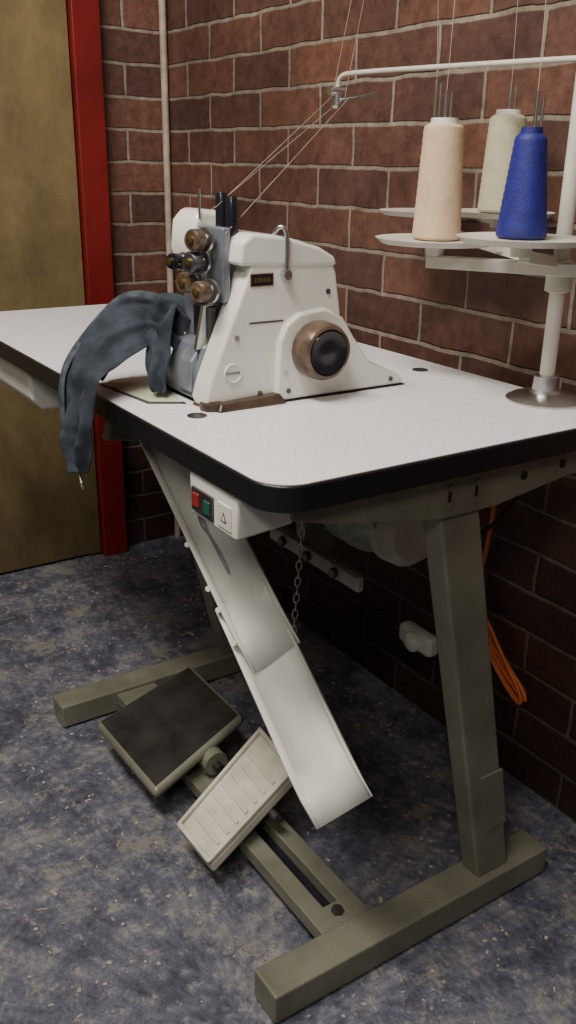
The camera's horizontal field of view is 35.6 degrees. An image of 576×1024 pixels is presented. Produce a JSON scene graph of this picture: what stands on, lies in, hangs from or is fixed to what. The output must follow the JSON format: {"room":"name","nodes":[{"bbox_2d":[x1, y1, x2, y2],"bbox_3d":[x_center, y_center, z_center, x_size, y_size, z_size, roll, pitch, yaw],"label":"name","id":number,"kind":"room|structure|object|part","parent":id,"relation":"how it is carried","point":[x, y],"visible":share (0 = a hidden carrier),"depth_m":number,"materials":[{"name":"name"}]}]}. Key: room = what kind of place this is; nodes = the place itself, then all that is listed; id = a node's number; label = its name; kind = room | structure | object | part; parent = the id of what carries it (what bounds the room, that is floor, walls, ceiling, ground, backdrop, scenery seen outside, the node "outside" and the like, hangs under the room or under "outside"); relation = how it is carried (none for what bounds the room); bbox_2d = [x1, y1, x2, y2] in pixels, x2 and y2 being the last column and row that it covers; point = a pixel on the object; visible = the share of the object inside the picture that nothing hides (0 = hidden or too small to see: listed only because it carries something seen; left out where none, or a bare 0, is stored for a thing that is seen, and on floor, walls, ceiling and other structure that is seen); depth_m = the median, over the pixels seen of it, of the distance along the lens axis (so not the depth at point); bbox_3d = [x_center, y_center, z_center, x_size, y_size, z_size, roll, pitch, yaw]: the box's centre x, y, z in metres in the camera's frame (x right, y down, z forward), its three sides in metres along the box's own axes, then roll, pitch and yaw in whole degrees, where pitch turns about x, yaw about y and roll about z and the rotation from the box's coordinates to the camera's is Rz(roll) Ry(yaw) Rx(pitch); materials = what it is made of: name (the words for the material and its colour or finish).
{"room":"sewing workshop","nodes":[
{"label":"sewing workshop","id":0,"kind":"room"},
{"bbox_2d":[0,0,174,573],"bbox_3d":[-1.698,-0.804,1.451,3.278,2.500,0.084,-13,25,-31],"label":"wall","id":1,"kind":"structure","parent":0,"point":[130,39],"depth_m":2.30,"materials":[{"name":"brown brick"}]},
{"bbox_2d":[0,0,100,572],"bbox_3d":[-1.110,-0.870,1.773,1.418,2.392,0.021,-13,25,-31],"label":"door","id":2,"kind":"structure","parent":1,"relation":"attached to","point":[44,516],"depth_m":2.21,"materials":[{"name":"brown wood"}]},
{"bbox_3d":[-0.528,-0.997,2.125,0.031,2.392,0.005,-13,25,-31],"label":"stile","id":3,"kind":"part","parent":2,"relation":"part of","materials":[{"name":"brown wood"}]},
{"bbox_2d":[66,0,127,555],"bbox_3d":[-0.482,-1.012,2.149,0.070,2.420,0.041,-13,25,-31],"label":"trim","id":4,"kind":"structure","parent":1,"relation":"attached to","point":[83,16],"depth_m":2.22,"materials":[{"name":"red paint"}]},
{"bbox_2d":[0,535,575,1023],"bbox_3d":[-0.545,1.040,0.294,3.320,0.050,4.220,-13,25,-31],"label":"floor","id":5,"kind":"structure","parent":0,"point":[197,965],"depth_m":1.47,"materials":[{"name":"carpet"}]},
{"bbox_2d":[0,304,575,1022],"bbox_3d":[-0.121,0.094,1.618,0.550,0.761,1.200,-13,25,-31],"label":"table","id":6,"kind":"object","parent":5,"relation":"on","point":[443,446],"depth_m":1.19,"materials":[{"name":"white laminate"}]},
{"bbox_3d":[-0.422,-0.289,1.744,0.278,0.082,0.335,-13,25,-31],"label":"table drawer","id":7,"kind":"part","parent":6,"relation":"part of","materials":[{"name":"white plastic"}]},
{"bbox_2d":[59,290,189,489],"bbox_3d":[-0.226,-0.170,1.236,0.197,0.254,0.152,-13,25,-31],"label":"garment","id":8,"kind":"object","parent":6,"relation":"on","point":[134,321],"visible":1,"depth_m":1.20,"materials":[{"name":"fabric"}]},
{"bbox_2d":[98,382,186,403],"bbox_3d":[-0.201,-0.164,1.228,0.066,0.003,0.165,-13,25,-31],"label":"insert","id":9,"kind":"object","parent":6,"relation":"on","point":[140,391],"visible":0.78,"depth_m":1.22,"materials":[{"name":"white plastic"}]},
{"bbox_2d":[98,667,242,796],"bbox_3d":[-0.209,0.399,1.644,0.214,0.079,0.264,-13,25,-31],"label":"foot treadle","id":10,"kind":"object","parent":6,"relation":"on","point":[180,724],"visible":0.98,"depth_m":1.62,"materials":[{"name":"black rubber"}]},
{"bbox_3d":[-0.179,0.013,1.838,0.212,0.650,0.038,-13,25,-31],"label":"post","id":11,"kind":"part","parent":6,"relation":"part of","materials":[{"name":"grey metal"}]},
{"bbox_2d":[177,727,292,870],"bbox_3d":[-0.083,0.464,1.468,0.205,0.100,0.167,-13,25,-31],"label":"foot pedal","id":12,"kind":"object","parent":6,"relation":"on","point":[248,789],"visible":0.92,"depth_m":1.45,"materials":[{"name":"metal"}]},
{"bbox_2d":[292,522,304,632],"bbox_3d":[0.009,0.179,1.408,0.010,0.486,0.063,12,24,26],"label":"chain","id":13,"kind":"object","parent":12,"relation":"attached to","point":[301,527],"visible":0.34,"depth_m":1.39,"materials":[{"name":"metal"}]},
{"bbox_2d":[190,471,291,539],"bbox_3d":[-0.054,-0.014,1.016,0.083,0.051,0.111,-13,25,-31],"label":"switch box","id":14,"kind":"object","parent":6,"relation":"attached to","point":[227,513],"visible":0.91,"depth_m":0.98,"materials":[{"name":"white plastic"}]},
{"bbox_2d":[139,440,372,829],"bbox_3d":[-0.066,0.108,1.227,0.067,0.472,0.535,-13,26,-32],"label":"chute","id":15,"kind":"object","parent":6,"relation":"attached to","point":[321,768],"visible":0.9,"depth_m":1.20,"materials":[{"name":"white metal"}]},
{"bbox_2d":[165,189,404,412],"bbox_3d":[-0.002,-0.300,1.226,0.326,0.266,0.213,-13,25,-31],"label":"sewing machine","id":16,"kind":"object","parent":6,"relation":"on","point":[266,327],"visible":1,"depth_m":1.16,"materials":[{"name":"white metal"}]},
{"bbox_3d":[-0.127,-0.202,1.279,0.100,0.035,0.055,-13,25,-31],"label":"cloth plate","id":17,"kind":"part","parent":16,"relation":"part of","materials":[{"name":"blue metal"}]},
{"bbox_3d":[-0.147,-0.324,1.159,0.021,0.021,0.020,16,26,34],"label":"tension knob","id":18,"kind":"part","parent":16,"relation":"part of","materials":[{"name":"black plastic"}]},
{"bbox_3d":[-0.130,-0.292,1.143,0.026,0.027,0.020,16,26,34],"label":"tension knob","id":19,"kind":"part","parent":16,"relation":"part of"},
{"bbox_3d":[-0.132,-0.188,1.181,0.014,0.053,0.034,-13,25,-31],"label":"looper door","id":20,"kind":"part","parent":16,"relation":"part of","materials":[{"name":"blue metal"}]},
{"bbox_3d":[-0.119,-0.312,1.119,0.026,0.027,0.020,16,26,34],"label":"tension knob","id":21,"kind":"part","parent":16,"relation":"part of","materials":[{"name":"metal"}]},
{"bbox_3d":[-0.115,-0.334,1.103,0.026,0.027,0.020,16,26,34],"label":"tension knob","id":22,"kind":"part","parent":16,"relation":"part of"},
{"bbox_3d":[-0.109,-0.274,1.116,0.026,0.027,0.020,16,26,34],"label":"tension knob","id":23,"kind":"part","parent":16,"relation":"part of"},
{"bbox_3d":[-0.107,-0.264,1.197,0.028,0.065,0.084,-13,25,-31],"label":"plate","id":24,"kind":"part","parent":16,"relation":"part of","materials":[{"name":"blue metal"}]},
{"bbox_3d":[-0.108,-0.250,1.172,0.016,0.043,0.041,-13,25,-31],"label":"plate","id":25,"kind":"part","parent":16,"relation":"part of","materials":[{"name":"metal"}]},
{"bbox_3d":[-0.094,-0.317,1.145,0.012,0.092,0.065,-13,25,-31],"label":"tension plate","id":26,"kind":"part","parent":16,"relation":"part of","materials":[{"name":"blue metal"}]},
{"bbox_3d":[-0.033,-0.292,1.127,0.034,0.016,0.002,-13,25,-31],"label":"name plate","id":27,"kind":"part","parent":16,"relation":"part of","materials":[{"name":"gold metal"}]},
{"bbox_3d":[-0.032,-0.291,1.126,0.031,0.014,0.002,-13,25,-31],"label":"name plate","id":28,"kind":"part","parent":16,"relation":"part of","materials":[{"name":"black plastic"}]},
{"bbox_2d":[270,496,517,591],"bbox_3d":[0.157,-0.066,1.435,0.317,0.252,0.289,-13,25,-31],"label":"motor","id":29,"kind":"object","parent":6,"relation":"attached to","point":[399,543],"visible":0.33,"depth_m":1.34,"materials":[{"name":"grey metal"}]},
{"bbox_3d":[0.040,0.068,1.393,0.012,0.024,0.240,-13,25,-31],"label":"clutch arm","id":30,"kind":"part","parent":29,"relation":"part of","materials":[{"name":"grey metal"}]},
{"bbox_3d":[0.111,-0.056,1.431,0.200,0.200,0.252,-13,25,-31],"label":"motor","id":31,"kind":"part","parent":29,"relation":"part of","materials":[{"name":"grey metal"}]},
{"bbox_2d":[327,55,575,409],"bbox_3d":[0.256,-0.421,1.300,0.294,0.445,0.613,-3,22,-10],"label":"stand","id":32,"kind":"object","parent":6,"relation":"on","point":[559,270],"visible":0.7,"depth_m":1.19,"materials":[{"name":"metal"}]},
{"bbox_2d":[209,0,545,233],"bbox_3d":[0.162,-0.647,1.172,0.371,0.525,0.499,9,23,18],"label":"thread","id":33,"kind":"object","parent":32,"relation":"attached to","point":[363,0],"visible":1,"depth_m":1.25},
{"bbox_2d":[379,208,465,217],"bbox_3d":[0.228,-0.480,1.466,0.160,0.024,0.160,-13,25,-31],"label":"tray","id":34,"kind":"object","parent":32,"relation":"on","point":[402,212],"depth_m":1.44,"materials":[{"name":"white plastic"}]},
{"bbox_2d":[375,233,489,256],"bbox_3d":[0.204,-0.368,1.244,0.168,0.024,0.168,-13,25,-31],"label":"tray","id":35,"kind":"object","parent":32,"relation":"on","point":[433,248],"depth_m":1.21,"materials":[{"name":"white plastic"}]},
{"bbox_2d":[412,117,463,240],"bbox_3d":[0.206,-0.449,1.213,0.066,0.153,0.066,-13,25,-31],"label":"thread cone","id":36,"kind":"object","parent":32,"relation":"on","point":[438,206],"visible":0.99,"depth_m":1.19,"materials":[{"name":"beige fabric"}]},
{"bbox_3d":[0.248,-0.602,1.245,0.007,0.051,0.612,-13,25,-31],"label":"guide rod","id":37,"kind":"part","parent":32,"relation":"part of","materials":[{"name":"white metal"}]},
{"bbox_3d":[0.304,-0.385,1.307,0.093,0.039,0.354,-13,25,-31],"label":"tray arm","id":38,"kind":"part","parent":32,"relation":"part of","materials":[{"name":"white metal"}]},
{"bbox_3d":[0.312,-0.399,1.308,0.016,0.033,0.081,6,22,13],"label":"tray arm","id":39,"kind":"part","parent":32,"relation":"part of","materials":[{"name":"white metal"}]},
{"bbox_3d":[0.317,-0.323,1.183,0.288,0.021,0.022,15,25,31],"label":"tray arm","id":40,"kind":"part","parent":32,"relation":"part of","materials":[{"name":"white metal"}]},
{"bbox_2d":[478,109,526,212],"bbox_3d":[0.316,-0.512,1.312,0.064,0.139,0.064,-13,25,-31],"label":"thread cone","id":41,"kind":"object","parent":32,"relation":"on","point":[504,126],"visible":0.7,"depth_m":1.29,"materials":[{"name":"white fabric"}]},
{"bbox_2d":[461,208,554,227],"bbox_3d":[0.315,-0.437,1.341,0.162,0.024,0.162,-13,25,-31],"label":"tray","id":42,"kind":"object","parent":32,"relation":"on","point":[465,212],"depth_m":1.30,"materials":[{"name":"white plastic"}]},
{"bbox_2d":[456,232,575,257],"bbox_3d":[0.286,-0.324,1.098,0.162,0.024,0.162,-13,25,-31],"label":"tray","id":43,"kind":"object","parent":32,"relation":"on","point":[561,242],"depth_m":1.09,"materials":[{"name":"white plastic"}]},
{"bbox_2d":[495,127,547,239],"bbox_3d":[0.285,-0.393,1.073,0.061,0.124,0.061,-13,25,-31],"label":"thread cone","id":44,"kind":"object","parent":32,"relation":"on","point":[523,209],"visible":1,"depth_m":1.06,"materials":[{"name":"blue fabric"}]},
{"bbox_3d":[0.316,-0.318,1.130,0.016,0.024,0.073,21,29,40],"label":"tray arm","id":45,"kind":"part","parent":32,"relation":"part of","materials":[{"name":"white metal"}]},
{"bbox_3d":[0.248,0.257,1.235,0.212,0.650,0.037,-13,25,-31],"label":"post","id":46,"kind":"part","parent":6,"relation":"part of","materials":[{"name":"grey metal"}]},
{"bbox_2d":[166,0,575,821],"bbox_3d":[0.863,-0.457,0.687,0.082,2.500,4.220,-13,25,-31],"label":"wall","id":47,"kind":"structure","parent":0,"point":[244,76],"depth_m":1.65,"materials":[{"name":"brown brick"}]},
{"bbox_2d":[158,0,180,537],"bbox_3d":[-0.311,-1.044,2.266,0.017,2.400,0.018,-13,25,-31],"label":"pipe","id":48,"kind":"object","parent":47,"relation":"attached to","point":[162,3],"visible":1,"depth_m":2.30,"materials":[{"name":"metal"}]},
{"bbox_2d":[399,620,437,656],"bbox_3d":[0.257,0.256,1.799,0.048,0.045,0.098,-13,25,-31],"label":"wall socket","id":49,"kind":"object","parent":47,"relation":"attached to","point":[415,638],"visible":0.98,"depth_m":1.78,"materials":[{"name":"white plastic"}]},
{"bbox_2d":[483,505,526,704],"bbox_3d":[0.378,0.063,1.531,0.023,0.541,0.158,-13,25,-31],"label":"cable","id":50,"kind":"object","parent":47,"relation":"hanging from","point":[499,661],"visible":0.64,"depth_m":1.58,"materials":[{"name":"orange plastic"}]}
]}

